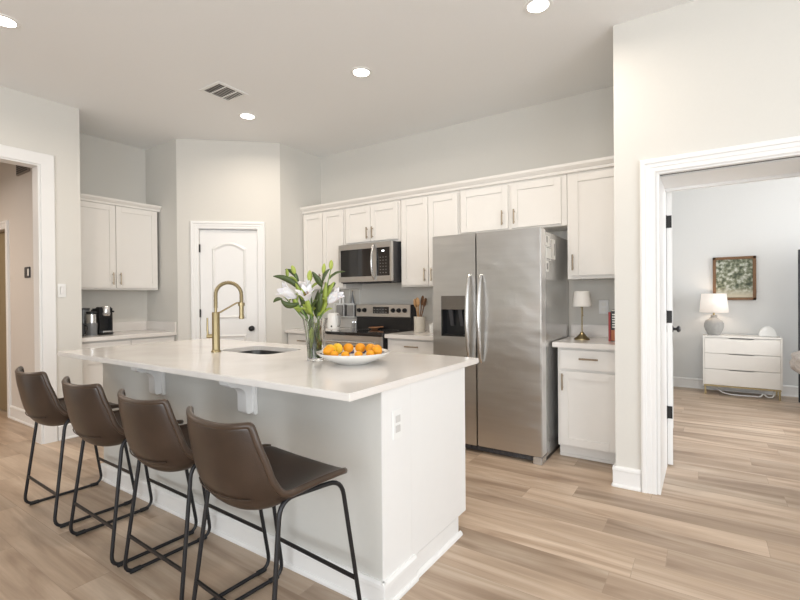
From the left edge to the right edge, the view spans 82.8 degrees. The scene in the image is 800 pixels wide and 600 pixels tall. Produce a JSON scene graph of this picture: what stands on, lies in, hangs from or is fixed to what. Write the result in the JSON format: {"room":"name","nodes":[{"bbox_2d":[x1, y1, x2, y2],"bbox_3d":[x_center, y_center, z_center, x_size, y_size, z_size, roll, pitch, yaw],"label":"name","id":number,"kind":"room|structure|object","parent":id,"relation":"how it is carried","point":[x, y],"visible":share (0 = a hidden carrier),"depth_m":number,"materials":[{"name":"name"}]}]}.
{"room":"kitchen","nodes":[
{"label":"kitchen","id":0,"kind":"room"},
{"bbox_2d":[0,162,34,409],"bbox_3d":[-5.647,-0.236,4.121,4.030,3.050,3.135,0,0,34],"label":"wall","id":1,"kind":"structure","parent":0,"point":[16,202],"depth_m":4.74,"materials":[{"name":"paint"}]},
{"bbox_2d":[0,231,6,410],"bbox_3d":[-4.569,0.243,5.227,0.780,2.040,0.045,0,0,34],"label":"door","id":2,"kind":"structure","parent":1,"relation":"in","point":[3,356],"depth_m":5.17,"materials":[{"name":"wood"}]},
{"bbox_2d":[0,220,10,417],"bbox_3d":[-4.614,0.207,5.160,0.950,2.135,0.026,0,0,34],"label":"trim","id":3,"kind":"structure","parent":1,"relation":"attached to","point":[3,224],"depth_m":4.90,"materials":[{"name":"white paint"}]},
{"bbox_2d":[9,405,34,427],"bbox_3d":[-3.687,1.202,4.548,1.265,0.135,0.024,0,0,34],"label":"baseboard","id":4,"kind":"structure","parent":1,"relation":"attached to","point":[17,414],"depth_m":4.72,"materials":[{"name":"white paint"}]},
{"bbox_2d":[16,165,29,175],"bbox_3d":[-3.847,-1.349,4.627,0.340,0.120,0.024,0,0,34],"label":"air vent","id":5,"kind":"object","parent":1,"relation":"in","point":[20,170],"visible":0.62,"depth_m":4.63,"materials":[{"name":"grey metal"}]},
{"bbox_2d":[24,267,30,277],"bbox_3d":[-3.777,-0.280,4.598,0.140,0.110,0.013,0,0,34],"label":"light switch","id":6,"kind":"object","parent":1,"relation":"attached to","point":[27,272],"visible":1,"depth_m":4.58,"materials":[{"name":"grey plastic"}]},
{"bbox_2d":[0,86,82,397],"bbox_3d":[-5.068,-0.229,1.879,0.805,3.050,6.261,0,0,34],"label":"wall","id":7,"kind":"structure","parent":0,"point":[27,121],"depth_m":4.13,"materials":[{"name":"paint"}]},
{"bbox_2d":[0,144,57,443],"bbox_3d":[-3.602,-0.005,3.429,0.145,2.560,1.643,0,0,34],"label":"trim","id":8,"kind":"structure","parent":7,"relation":"attached to","point":[42,165],"depth_m":4.01,"materials":[{"name":"white paint"}]},
{"bbox_2d":[58,284,65,296],"bbox_3d":[-3.068,-0.086,4.119,0.010,0.123,0.065,0,0,34],"label":"light switch","id":9,"kind":"object","parent":7,"relation":"attached to","point":[61,287],"visible":1,"depth_m":4.12,"materials":[{"name":"white plastic"}]},
{"bbox_2d":[58,423,78,440],"bbox_3d":[-3.022,1.199,4.184,0.044,0.135,0.225,0,0,34],"label":"baseboard","id":10,"kind":"structure","parent":7,"relation":"attached to","point":[69,430],"depth_m":4.14,"materials":[{"name":"white paint"}]},
{"bbox_2d":[80,133,146,321],"bbox_3d":[-3.306,-0.262,5.110,0.120,3.050,1.069,0,0,34],"label":"wall","id":11,"kind":"structure","parent":0,"point":[110,169],"depth_m":5.13,"materials":[{"name":"paint"}]},
{"bbox_2d":[80,200,157,290],"bbox_3d":[-3.151,-0.569,4.915,0.353,0.920,0.917,0,0,34],"label":"upper cabinet","id":12,"kind":"object","parent":11,"relation":"attached to","point":[119,244],"visible":0.82,"depth_m":4.86,"materials":[{"name":"white paint"}]},
{"bbox_2d":[80,193,161,211],"bbox_3d":[-3.024,-1.041,4.839,0.056,0.063,0.939,0,0,34],"label":"trim","id":13,"kind":"structure","parent":12,"relation":"attached to","point":[83,197],"depth_m":4.85,"materials":[{"name":"white paint"}]},
{"bbox_2d":[113,321,176,331],"bbox_3d":[-3.020,0.304,4.853,0.633,0.107,0.943,0,0,34],"label":"backsplash","id":14,"kind":"structure","parent":11,"relation":"attached to","point":[132,325],"depth_m":5.22,"materials":[{"name":"white stone"}]},
{"bbox_2d":[145,139,177,340],"bbox_3d":[-2.717,-0.268,5.286,0.660,3.050,0.120,0,0,34],"label":"wall","id":15,"kind":"structure","parent":0,"point":[160,160],"depth_m":5.19,"materials":[{"name":"paint"}]},
{"bbox_2d":[176,139,281,343],"bbox_3d":[-1.932,-0.274,5.196,1.121,3.050,0.120,-1,0,-9],"label":"wall","id":16,"kind":"structure","parent":0,"point":[217,180],"depth_m":5.13,"materials":[{"name":"paint"}]},
{"bbox_2d":[190,221,265,341],"bbox_3d":[-1.941,0.182,5.183,0.806,2.139,0.146,-1,0,-9],"label":"trim","id":17,"kind":"structure","parent":16,"relation":"attached to","point":[195,226],"depth_m":5.11,"materials":[{"name":"white paint"}]},
{"bbox_2d":[199,230,257,341],"bbox_3d":[-1.939,0.224,5.138,0.636,2.035,0.107,-1,0,-9],"label":"door","id":18,"kind":"structure","parent":16,"relation":"in","point":[225,255],"depth_m":5.16,"materials":[{"name":"white paint"}]},
{"bbox_2d":[280,143,321,343],"bbox_3d":[-1.232,-0.281,5.531,0.120,3.050,0.668,0,0,34],"label":"wall","id":19,"kind":"structure","parent":0,"point":[300,171],"depth_m":5.40,"materials":[{"name":"paint"}]},
{"bbox_2d":[0,0,693,157],"bbox_3d":[-1.403,-1.840,2.853,12.500,0.100,12.000,0,0,34],"label":"ceiling","id":20,"kind":"structure","parent":0,"point":[134,72],"depth_m":3.42,"materials":[{"name":"paint"}]},
{"bbox_2d":[0,13,20,28],"bbox_3d":[-2.527,-1.778,2.893,0.176,0.006,0.176,0,0,34],"label":"recessed light","id":21,"kind":"object","parent":20,"relation":"in","point":[6,21],"visible":1,"depth_m":2.91,"materials":[{"name":"white plastic"}]},
{"bbox_2d":[199,81,248,102],"bbox_3d":[-1.520,-1.791,3.914,0.280,0.008,0.300,0,0,34],"label":"ceiling vent","id":22,"kind":"object","parent":20,"relation":"in","point":[218,89],"visible":1,"depth_m":3.90,"materials":[{"name":"white plastic"}]},
{"bbox_2d":[238,112,256,119],"bbox_3d":[-1.490,-1.795,4.433,0.176,0.006,0.176,0,0,34],"label":"recessed light","id":23,"kind":"object","parent":20,"relation":"in","point":[244,115],"visible":1,"depth_m":4.43,"materials":[{"name":"white plastic"}]},
{"bbox_2d":[350,66,371,77],"bbox_3d":[-0.306,-1.800,3.591,0.176,0.006,0.176,0,0,34],"label":"recessed light","id":24,"kind":"object","parent":20,"relation":"in","point":[360,72],"visible":1,"depth_m":3.59,"materials":[{"name":"white plastic"}]},
{"bbox_2d":[523,0,552,14],"bbox_3d":[0.848,-1.806,2.785,0.176,0.006,0.176,0,0,34],"label":"recessed light","id":25,"kind":"object","parent":20,"relation":"in","point":[533,7],"visible":1,"depth_m":2.79,"materials":[{"name":"white plastic"}]},
{"bbox_2d":[0,386,799,599],"bbox_3d":[-1.377,1.310,2.870,12.500,0.100,12.000,0,0,34],"label":"floor","id":26,"kind":"structure","parent":0,"point":[724,522],"depth_m":2.44,"materials":[{"name":"brown wood"}]},
{"bbox_2d":[15,366,133,528],"bbox_3d":[-2.003,0.829,2.773,0.514,0.872,0.513,0,0,35],"label":"bar stool","id":27,"kind":"object","parent":26,"relation":"on","point":[39,400],"visible":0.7,"depth_m":2.55,"materials":[{"name":"brown leather"}]},
{"bbox_2d":[82,335,174,386],"bbox_3d":[-3.025,0.831,4.863,0.609,0.864,0.942,0,0,34],"label":"base cabinet","id":28,"kind":"object","parent":26,"relation":"on","point":[92,371],"visible":0.09,"depth_m":4.46,"materials":[{"name":"white paint"}]},
{"bbox_2d":[82,321,176,341],"bbox_3d":[-3.018,0.324,4.852,0.638,0.146,0.943,0,0,34],"label":"countertop","id":29,"kind":"structure","parent":28,"relation":"on","point":[132,329],"depth_m":5.09,"materials":[{"name":"white stone"}]},
{"bbox_2d":[82,308,89,334],"bbox_3d":[-3.319,0.223,4.756,0.116,0.275,0.116,0,0,34],"label":"water tank","id":30,"kind":"object","parent":29,"relation":"on","point":[84,310],"visible":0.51,"depth_m":4.72,"materials":[{"name":"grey plastic"}]},
{"bbox_2d":[86,311,97,335],"bbox_3d":[-3.136,0.238,4.615,0.100,0.243,0.100,0,0,34],"label":"milk frother","id":31,"kind":"object","parent":29,"relation":"on","point":[91,316],"visible":0.98,"depth_m":4.58,"materials":[{"name":"silver metal"}]},
{"bbox_2d":[91,306,113,334],"bbox_3d":[-3.095,0.209,4.762,0.245,0.299,0.174,0,0,34],"label":"coffee machine","id":32,"kind":"object","parent":29,"relation":"on","point":[104,313],"visible":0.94,"depth_m":4.69,"materials":[{"name":"black plastic"}]},
{"bbox_2d":[61,376,197,567],"bbox_3d":[-1.453,0.826,2.401,0.514,0.872,0.513,0,0,35],"label":"bar stool","id":33,"kind":"object","parent":26,"relation":"on","point":[92,418],"visible":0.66,"depth_m":2.17,"materials":[{"name":"brown leather"}]},
{"bbox_2d":[117,388,269,599],"bbox_3d":[-0.961,0.824,2.061,0.514,0.872,0.513,0,0,36],"label":"bar stool","id":34,"kind":"object","parent":26,"relation":"on","point":[152,431],"visible":0.69,"depth_m":1.84,"materials":[{"name":"brown leather"}]},
{"bbox_2d":[186,406,361,599],"bbox_3d":[-0.501,0.822,1.713,0.514,0.872,0.513,0,0,38],"label":"bar stool","id":35,"kind":"object","parent":26,"relation":"on","point":[231,460],"visible":1,"depth_m":1.51,"materials":[{"name":"brown leather"}]},
{"bbox_2d":[101,363,465,599],"bbox_3d":[-0.915,0.814,2.772,2.488,0.885,0.928,0,0,34],"label":"kitchen island","id":36,"kind":"object","parent":26,"relation":"on","point":[401,449],"visible":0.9,"depth_m":2.10,"materials":[{"name":"grey paint"}]},
{"bbox_2d":[57,338,478,401],"bbox_3d":[-0.949,0.356,2.853,2.612,0.030,1.136,0,0,34],"label":"island countertop","id":37,"kind":"structure","parent":36,"relation":"on","point":[290,370],"depth_m":2.36,"materials":[{"name":"white stone"}]},
{"bbox_2d":[206,281,244,352],"bbox_3d":[-1.155,0.106,3.002,0.241,0.470,0.062,-1,0,-14],"label":"faucet","id":38,"kind":"object","parent":37,"relation":"on","point":[215,335],"visible":1,"depth_m":2.98,"materials":[{"name":"gold metal"}]},
{"bbox_2d":[240,350,282,353],"bbox_3d":[-0.947,0.457,3.094,0.524,0.174,0.367,0,0,34],"label":"sink","id":39,"kind":"object","parent":37,"relation":"in","point":[251,351],"visible":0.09,"depth_m":3.32,"materials":[{"name":"metal"}]},
{"bbox_2d":[302,318,327,360],"bbox_3d":[-0.475,0.220,2.543,0.139,0.236,0.139,0,0,34],"label":"glass vase","id":40,"kind":"object","parent":37,"relation":"on","point":[315,328],"visible":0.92,"depth_m":2.50,"materials":[{"name":"clear"}]},
{"bbox_2d":[273,275,307,318],"bbox_3d":[-0.571,0.091,2.527,0.240,0.465,0.126,-1,0,-30],"label":"stem","id":41,"kind":"object","parent":40,"relation":"in","point":[286,292],"visible":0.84,"depth_m":2.51,"materials":[{"name":"green plant"}]},
{"bbox_2d":[284,293,302,317],"bbox_3d":[-0.560,0.131,2.555,0.204,0.385,0.120,0,0,34],"label":"stem","id":42,"kind":"object","parent":40,"relation":"in","point":[293,300],"visible":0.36,"depth_m":2.55,"materials":[{"name":"green plant"}]},
{"bbox_2d":[285,265,310,318],"bbox_3d":[-0.549,0.063,2.554,0.185,0.521,0.102,0,0,26],"label":"stem","id":43,"kind":"object","parent":40,"relation":"in","point":[292,270],"visible":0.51,"depth_m":2.55,"materials":[{"name":"green plant"}]},
{"bbox_2d":[295,284,317,318],"bbox_3d":[-0.502,0.116,2.497,0.109,0.414,0.157,0,0,14],"label":"stem","id":44,"kind":"object","parent":40,"relation":"in","point":[307,306],"visible":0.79,"depth_m":2.50,"materials":[{"name":"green plant"}]},
{"bbox_2d":[297,278,318,317],"bbox_3d":[-0.514,0.099,2.563,0.136,0.448,0.106,0,0,3],"label":"stem","id":45,"kind":"object","parent":40,"relation":"in","point":[306,283],"visible":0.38,"depth_m":2.58,"materials":[{"name":"green plant"}]},
{"bbox_2d":[299,270,316,318],"bbox_3d":[-0.501,0.076,2.544,0.091,0.493,0.135,0,0,34],"label":"stem","id":46,"kind":"object","parent":40,"relation":"in","point":[309,274],"visible":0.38,"depth_m":2.56,"materials":[{"name":"green plant"}]},
{"bbox_2d":[312,263,328,318],"bbox_3d":[-0.451,0.057,2.546,0.112,0.532,0.111,0,0,6],"label":"stem","id":47,"kind":"object","parent":40,"relation":"in","point":[315,276],"visible":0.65,"depth_m":2.51,"materials":[{"name":"green plant"}]},
{"bbox_2d":[317,282,344,318],"bbox_3d":[-0.406,0.112,2.511,0.208,0.420,0.105,0,0,34],"label":"stem","id":48,"kind":"object","parent":40,"relation":"in","point":[335,295],"visible":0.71,"depth_m":2.50,"materials":[{"name":"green plant"}]},
{"bbox_2d":[319,260,344,317],"bbox_3d":[-0.408,0.047,2.552,0.202,0.550,0.099,-1,0,-10],"label":"stem","id":49,"kind":"object","parent":40,"relation":"in","point":[329,289],"visible":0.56,"depth_m":2.56,"materials":[{"name":"green plant"}]},
{"bbox_2d":[316,347,389,364],"bbox_3d":[-0.250,0.306,2.429,0.392,0.062,0.392,0,0,34],"label":"fruit bowl","id":50,"kind":"object","parent":37,"relation":"on","point":[351,359],"visible":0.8,"depth_m":2.30,"materials":[{"name":"white ceramic"}]},
{"bbox_2d":[323,346,333,354],"bbox_3d":[-0.374,0.270,2.388,0.062,0.059,0.062,0,0,34],"label":"fruit","id":51,"kind":"object","parent":50,"relation":"in","point":[327,350],"visible":0.7,"depth_m":2.37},
{"bbox_2d":[330,350,338,355],"bbox_3d":[-0.338,0.279,2.332,0.043,0.041,0.043,0,0,34],"label":"fruit","id":52,"kind":"object","parent":50,"relation":"in","point":[333,353],"visible":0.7,"depth_m":2.32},
{"bbox_2d":[334,343,342,353],"bbox_3d":[-0.347,0.270,2.515,0.061,0.063,0.061,0,0,34],"label":"fruit","id":53,"kind":"object","parent":50,"relation":"in","point":[339,348],"visible":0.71,"depth_m":2.49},
{"bbox_2d":[343,343,353,352],"bbox_3d":[-0.291,0.270,2.552,0.059,0.056,0.059,0,0,34],"label":"fruit","id":54,"kind":"object","parent":50,"relation":"in","point":[348,347],"visible":0.92,"depth_m":2.53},
{"bbox_2d":[354,351,362,355],"bbox_3d":[-0.210,0.278,2.305,0.043,0.041,0.043,0,0,34],"label":"fruit","id":55,"kind":"object","parent":50,"relation":"in","point":[358,353],"visible":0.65,"depth_m":2.29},
{"bbox_2d":[355,343,364,351],"bbox_3d":[-0.223,0.269,2.555,0.059,0.056,0.059,0,0,34],"label":"fruit","id":56,"kind":"object","parent":50,"relation":"in","point":[360,346],"visible":0.86,"depth_m":2.53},
{"bbox_2d":[365,343,373,351],"bbox_3d":[-0.164,0.269,2.525,0.059,0.056,0.059,0,0,34],"label":"fruit","id":57,"kind":"object","parent":50,"relation":"in","point":[369,346],"visible":0.56,"depth_m":2.50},
{"bbox_2d":[366,350,373,354],"bbox_3d":[-0.154,0.278,2.341,0.043,0.041,0.043,0,0,34],"label":"fruit","id":58,"kind":"object","parent":50,"relation":"in","point":[369,352],"visible":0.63,"depth_m":2.33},
{"bbox_2d":[371,346,381,354],"bbox_3d":[-0.123,0.269,2.401,0.059,0.056,0.059,0,0,34],"label":"fruit","id":59,"kind":"object","parent":50,"relation":"in","point":[376,349],"visible":0.66,"depth_m":2.38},
{"bbox_2d":[392,408,401,440],"bbox_3d":[-0.012,0.526,1.924,0.007,0.125,0.072,0,0,34],"label":"outlet","id":60,"kind":"object","parent":36,"relation":"attached to","point":[396,412],"depth_m":1.92,"materials":[{"name":"white plastic"}]},
{"bbox_2d":[396,424,400,432],"bbox_3d":[-0.008,0.544,1.921,0.003,0.030,0.035,0,0,34],"label":"socket","id":61,"kind":"object","parent":36,"relation":"attached to","point":[398,426],"depth_m":1.92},
{"bbox_2d":[288,333,324,346],"bbox_3d":[-0.890,0.810,5.332,0.652,0.864,0.633,0,0,34],"label":"base cabinet","id":62,"kind":"object","parent":26,"relation":"on","point":[293,338],"visible":0.08,"depth_m":5.18,"materials":[{"name":"white paint"}]},
{"bbox_2d":[284,318,356,333],"bbox_3d":[-0.892,0.303,5.331,0.659,0.146,0.628,0,0,34],"label":"countertop","id":63,"kind":"structure","parent":62,"relation":"on","point":[345,323],"depth_m":5.40,"materials":[{"name":"white stone"}]},
{"bbox_2d":[327,313,340,328],"bbox_3d":[-0.779,0.242,5.334,0.148,0.186,0.186,-1,0,-14],"label":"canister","id":64,"kind":"object","parent":63,"relation":"on","point":[334,319],"visible":1,"depth_m":5.29,"materials":[{"name":"white ceramic"}]},
{"bbox_2d":[325,304,415,348],"bbox_3d":[-0.326,0.630,4.889,0.766,1.158,0.699,0,0,34],"label":"range","id":65,"kind":"object","parent":26,"relation":"on","point":[394,318],"visible":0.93,"depth_m":4.93,"materials":[{"name":"black metal"}]},
{"bbox_2d":[325,328,411,335],"bbox_3d":[-0.345,0.341,4.863,0.766,0.026,0.557,0,0,34],"label":"cooktop","id":66,"kind":"object","parent":65,"relation":"in","point":[353,331],"depth_m":4.76,"materials":[{"name":"glass"}]},
{"bbox_2d":[388,338,432,354],"bbox_3d":[0.291,0.804,4.537,0.638,0.864,0.633,0,0,34],"label":"base cabinet","id":67,"kind":"object","parent":26,"relation":"on","point":[394,345],"visible":0.13,"depth_m":4.32,"materials":[{"name":"white paint"}]},
{"bbox_2d":[385,321,432,340],"bbox_3d":[0.295,0.297,4.531,0.663,0.146,0.628,0,0,34],"label":"countertop","id":68,"kind":"structure","parent":67,"relation":"on","point":[412,335],"depth_m":4.39,"materials":[{"name":"white stone"}]},
{"bbox_2d":[414,316,424,331],"bbox_3d":[0.202,0.251,4.689,0.120,0.160,0.120,0,0,34],"label":"utensil crock","id":69,"kind":"object","parent":68,"relation":"on","point":[419,322],"visible":0.95,"depth_m":4.64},
{"bbox_2d":[415,297,419,316],"bbox_3d":[0.183,0.145,4.682,0.052,0.348,0.052,0,0,11],"label":"wooden spoon","id":70,"kind":"object","parent":69,"relation":"in","point":[417,301],"visible":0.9,"depth_m":4.67,"materials":[{"name":"brown wood"}]},
{"bbox_2d":[419,296,423,316],"bbox_3d":[0.223,0.135,4.686,0.061,0.368,0.068,0,0,34],"label":"wooden spatula","id":71,"kind":"object","parent":69,"relation":"in","point":[422,297],"visible":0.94,"depth_m":4.69,"materials":[{"name":"brown wood"}]},
{"bbox_2d":[421,298,426,316],"bbox_3d":[0.225,0.148,4.672,0.107,0.343,0.065,0,0,34],"label":"wooden spoon","id":72,"kind":"object","parent":69,"relation":"in","point":[425,299],"visible":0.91,"depth_m":4.65,"materials":[{"name":"brown wood"}]},
{"bbox_2d":[429,323,432,332],"bbox_3d":[0.331,0.281,4.626,0.070,0.098,0.070,0,0,34],"label":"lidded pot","id":73,"kind":"object","parent":68,"relation":"on","point":[431,324],"visible":0.62,"depth_m":4.60,"materials":[{"name":"white ceramic"}]},
{"bbox_2d":[432,227,568,465],"bbox_3d":[0.873,0.345,3.932,0.924,1.780,0.907,0,0,34],"label":"refrigerator","id":74,"kind":"object","parent":26,"relation":"on","point":[496,302],"visible":0.9,"depth_m":3.57,"materials":[{"name":"silver metal"}]},
{"bbox_2d":[546,235,549,245],"bbox_3d":[1.147,-0.460,3.521,0.002,0.080,0.100,0,0,34],"label":"paper note","id":75,"kind":"object","parent":74,"relation":"attached to","point":[547,236],"visible":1,"depth_m":3.51,"materials":[{"name":"grey"}]},
{"bbox_2d":[546,246,550,260],"bbox_3d":[1.157,-0.363,3.536,0.002,0.105,0.135,0,0,34],"label":"paper note","id":76,"kind":"object","parent":74,"relation":"attached to","point":[548,249],"visible":1,"depth_m":3.53,"materials":[{"name":"grey"}]},
{"bbox_2d":[551,239,554,259],"bbox_3d":[1.231,-0.407,3.645,0.002,0.160,0.120,0,0,34],"label":"paper note","id":77,"kind":"object","parent":74,"relation":"attached to","point":[552,240],"visible":1,"depth_m":3.63,"materials":[{"name":"grey"}]},
{"bbox_2d":[558,347,615,463],"bbox_3d":[1.578,0.798,3.671,0.446,0.864,0.633,0,0,34],"label":"base cabinet","id":78,"kind":"object","parent":26,"relation":"on","point":[586,377],"visible":0.82,"depth_m":3.45,"materials":[{"name":"white paint"}]},
{"bbox_2d":[552,324,614,349],"bbox_3d":[1.570,0.291,3.673,0.496,0.146,0.628,0,0,34],"label":"countertop","id":79,"kind":"structure","parent":78,"relation":"on","point":[598,334],"depth_m":3.66,"materials":[{"name":"white stone"}]},
{"bbox_2d":[572,291,591,339],"bbox_3d":[1.500,0.126,3.741,0.154,0.398,0.154,0,0,34],"label":"table lamp","id":80,"kind":"object","parent":79,"relation":"on","point":[581,299],"visible":1,"depth_m":3.69,"materials":[{"name":"fabric"}]},
{"bbox_2d":[608,312,610,340],"bbox_3d":[1.694,0.210,3.639,0.016,0.228,0.155,0,0,34],"label":"book","id":81,"kind":"object","parent":79,"relation":"on","point":[609,313],"visible":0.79,"depth_m":3.58,"materials":[{"name":"red paper"}]},
{"bbox_2d":[611,309,614,340],"bbox_3d":[1.718,0.200,3.623,0.038,0.248,0.156,0,0,34],"label":"book","id":82,"kind":"object","parent":79,"relation":"on","point":[612,310],"visible":0.59,"depth_m":3.56,"materials":[{"name":"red paper"}]},
{"bbox_2d":[703,334,782,400],"bbox_3d":[4.294,0.823,5.723,0.785,0.745,0.355,0,0,34],"label":"dresser","id":83,"kind":"object","parent":26,"relation":"on","point":[754,362],"visible":1,"depth_m":5.57,"materials":[{"name":"beige paint"}]},
{"bbox_2d":[699,293,728,334],"bbox_3d":[4.064,0.184,5.874,0.316,0.535,0.316,0,0,34],"label":"table lamp","id":84,"kind":"object","parent":83,"relation":"on","point":[709,303],"visible":0.99,"depth_m":5.78,"materials":[{"name":"grey paint"}]},
{"bbox_2d":[758,326,776,336],"bbox_3d":[4.511,0.386,5.570,0.169,0.126,0.088,0,0,34],"label":"machine","id":85,"kind":"object","parent":83,"relation":"on","point":[766,331],"visible":1,"depth_m":5.54,"materials":[{"name":"white plastic"}]},
{"bbox_2d":[715,386,774,397],"bbox_3d":[4.290,1.141,5.659,0.602,0.104,0.126,0,0,34],"label":"power cord","id":86,"kind":"object","parent":26,"relation":"on","point":[715,386],"visible":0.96,"depth_m":5.60,"materials":[{"name":"white plastic"}]},
{"bbox_2d":[798,249,799,402],"bbox_3d":[4.875,0.297,5.015,0.715,1.755,0.040,0,0,34],"label":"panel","id":87,"kind":"object","parent":26,"relation":"on","point":[799,249],"visible":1,"depth_m":5.20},
{"bbox_3d":[4.730,1.022,4.718,0.630,0.352,0.590,0,0,34],"label":"bench","id":88,"kind":"object","parent":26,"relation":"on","visible":0},
{"bbox_2d":[789,351,799,373],"bbox_3d":[4.503,0.675,4.873,0.489,0.349,0.581,0,0,34],"label":"throw cushion","id":89,"kind":"object","parent":88,"relation":"on","point":[794,362],"visible":1,"depth_m":4.91,"materials":[{"name":"fabric"}]},
{"bbox_2d":[321,86,614,336],"bbox_3d":[-0.156,-0.289,5.282,5.155,3.050,0.120,0,0,34],"label":"wall","id":90,"kind":"structure","parent":0,"point":[580,127],"depth_m":4.55,"materials":[{"name":"paint"}]},
{"bbox_2d":[303,208,362,289],"bbox_3d":[-0.825,-0.591,5.436,0.660,0.920,0.362,0,0,34],"label":"upper cabinet","id":91,"kind":"object","parent":90,"relation":"attached to","point":[323,231],"visible":0.62,"depth_m":5.30,"materials":[{"name":"white paint"}]},
{"bbox_2d":[300,156,613,213],"bbox_3d":[0.282,-1.084,4.500,3.548,0.071,0.056,0,0,34],"label":"trim","id":92,"kind":"structure","parent":91,"relation":"attached to","point":[604,162],"depth_m":4.21,"materials":[{"name":"white paint"}]},
{"bbox_2d":[326,318,356,327],"bbox_3d":[-0.723,0.281,5.583,0.659,0.107,0.020,0,0,34],"label":"backsplash","id":93,"kind":"structure","parent":90,"relation":"attached to","point":[344,322],"depth_m":5.52,"materials":[{"name":"white stone"}]},
{"bbox_2d":[334,289,359,316],"bbox_3d":[-0.639,0.021,5.461,0.318,0.365,0.120,0,0,34],"label":"wall rack","id":94,"kind":"object","parent":90,"relation":"attached to","point":[340,289],"visible":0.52,"depth_m":5.42,"materials":[{"name":"white plastic"}]},
{"bbox_2d":[336,304,346,315],"bbox_3d":[-0.705,0.121,5.505,0.112,0.148,0.094,0,0,34],"label":"canister","id":95,"kind":"object","parent":94,"relation":"in","point":[339,308],"visible":0.76,"depth_m":5.47,"materials":[{"name":"grey metal"}]},
{"bbox_2d":[346,304,356,315],"bbox_3d":[-0.568,0.121,5.413,0.112,0.148,0.094,0,0,34],"label":"canister","id":96,"kind":"object","parent":94,"relation":"in","point":[350,312],"visible":0.82,"depth_m":5.37,"materials":[{"name":"grey metal"}]},
{"bbox_2d":[345,199,400,244],"bbox_3d":[-0.236,-0.833,5.037,0.756,0.442,0.362,0,0,34],"label":"upper cabinet","id":97,"kind":"object","parent":90,"relation":"attached to","point":[375,222],"visible":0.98,"depth_m":4.89,"materials":[{"name":"white paint"}]},
{"bbox_2d":[338,241,401,283],"bbox_3d":[-0.278,-0.394,4.981,0.716,0.430,0.505,0,0,34],"label":"microwave","id":98,"kind":"object","parent":97,"relation":"attached to","point":[375,262],"visible":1,"depth_m":4.78,"materials":[{"name":"grey metal"}]},
{"bbox_2d":[425,321,432,330],"bbox_3d":[0.465,0.275,4.783,0.663,0.107,0.020,0,0,34],"label":"backsplash","id":99,"kind":"structure","parent":90,"relation":"attached to","point":[427,323],"depth_m":4.88,"materials":[{"name":"white stone"}]},
{"bbox_2d":[401,190,459,286],"bbox_3d":[0.363,-0.597,4.636,0.676,0.920,0.362,0,0,34],"label":"upper cabinet","id":100,"kind":"object","parent":90,"relation":"attached to","point":[423,218],"visible":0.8,"depth_m":4.54,"materials":[{"name":"white paint"}]},
{"bbox_2d":[460,174,567,233],"bbox_3d":[1.054,-0.842,4.168,0.986,0.437,0.362,0,0,34],"label":"upper cabinet","id":101,"kind":"object","parent":90,"relation":"attached to","point":[538,202],"visible":0.95,"depth_m":4.01,"materials":[{"name":"white paint"}]},
{"bbox_2d":[571,324,607,337],"bbox_3d":[1.740,0.269,3.925,0.496,0.107,0.020,0,0,34],"label":"backsplash","id":102,"kind":"structure","parent":90,"relation":"attached to","point":[589,330],"depth_m":3.96,"materials":[{"name":"white stone"}]},
{"bbox_2d":[567,167,614,279],"bbox_3d":[1.656,-0.619,3.766,0.452,0.888,0.362,0,0,34],"label":"upper cabinet","id":103,"kind":"object","parent":90,"relation":"attached to","point":[590,193],"visible":0.67,"depth_m":3.67,"materials":[{"name":"white paint"}]},
{"bbox_2d":[599,300,608,313],"bbox_3d":[1.760,0.060,3.918,0.080,0.120,0.008,0,0,34],"label":"wall outlet","id":104,"kind":"object","parent":90,"relation":"attached to","point":[603,304],"visible":0.94,"depth_m":3.92,"materials":[{"name":"white plastic"}]},
{"bbox_2d":[613,0,799,493],"bbox_3d":[3.379,-0.302,2.335,4.000,3.050,1.061,0,0,34],"label":"wall","id":105,"kind":"structure","parent":0,"point":[696,75],"depth_m":2.79,"materials":[{"name":"paint"}]},
{"bbox_2d":[611,461,640,491],"bbox_3d":[1.577,1.166,3.116,0.174,0.135,0.365,0,0,34],"label":"baseboard","id":106,"kind":"structure","parent":105,"relation":"attached to","point":[623,477],"depth_m":2.97,"materials":[{"name":"white paint"}]},
{"bbox_2d":[666,192,680,464],"bbox_3d":[2.187,0.205,3.720,0.167,2.016,0.875,0,0,34],"label":"door","id":107,"kind":"structure","parent":105,"relation":"in","point":[669,235],"depth_m":3.35,"materials":[{"name":"white paint"}]},
{"bbox_2d":[640,136,799,494],"bbox_3d":[2.003,0.168,2.611,1.101,2.130,0.026,0,0,34],"label":"trim","id":108,"kind":"structure","parent":105,"relation":"attached to","point":[649,168],"depth_m":2.88,"materials":[{"name":"white paint"}]},
{"bbox_2d":[656,152,799,494],"bbox_3d":[2.176,0.207,2.868,0.917,2.046,0.600,0,0,34],"label":"trim","id":109,"kind":"structure","parent":105,"relation":"attached to","point":[789,167],"depth_m":2.91,"materials":[{"name":"white paint"}]},
{"bbox_2d":[660,156,799,175],"bbox_3d":[2.038,-0.811,2.671,0.883,0.006,0.070,0,0,34],"label":"trim","id":110,"kind":"structure","parent":105,"relation":"attached to","point":[795,156],"depth_m":2.73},
{"bbox_2d":[672,177,799,385],"bbox_3d":[4.408,-0.320,3.864,4.000,3.050,3.580,0,0,34],"label":"wall","id":111,"kind":"structure","parent":0,"point":[760,219],"depth_m":5.88,"materials":[{"name":"paint"}]},
{"bbox_2d":[713,256,755,299],"bbox_3d":[4.343,-0.281,5.899,0.455,0.564,0.033,0,0,34],"label":"framed picture","id":112,"kind":"object","parent":111,"relation":"attached to","point":[733,276],"visible":0.84,"depth_m":5.88},
{"bbox_2d":[673,376,797,396],"bbox_3d":[5.346,1.122,5.248,3.760,0.135,0.024,0,0,34],"label":"baseboard","id":113,"kind":"structure","parent":111,"relation":"attached to","point":[788,390],"depth_m":5.96,"materials":[{"name":"white paint"}]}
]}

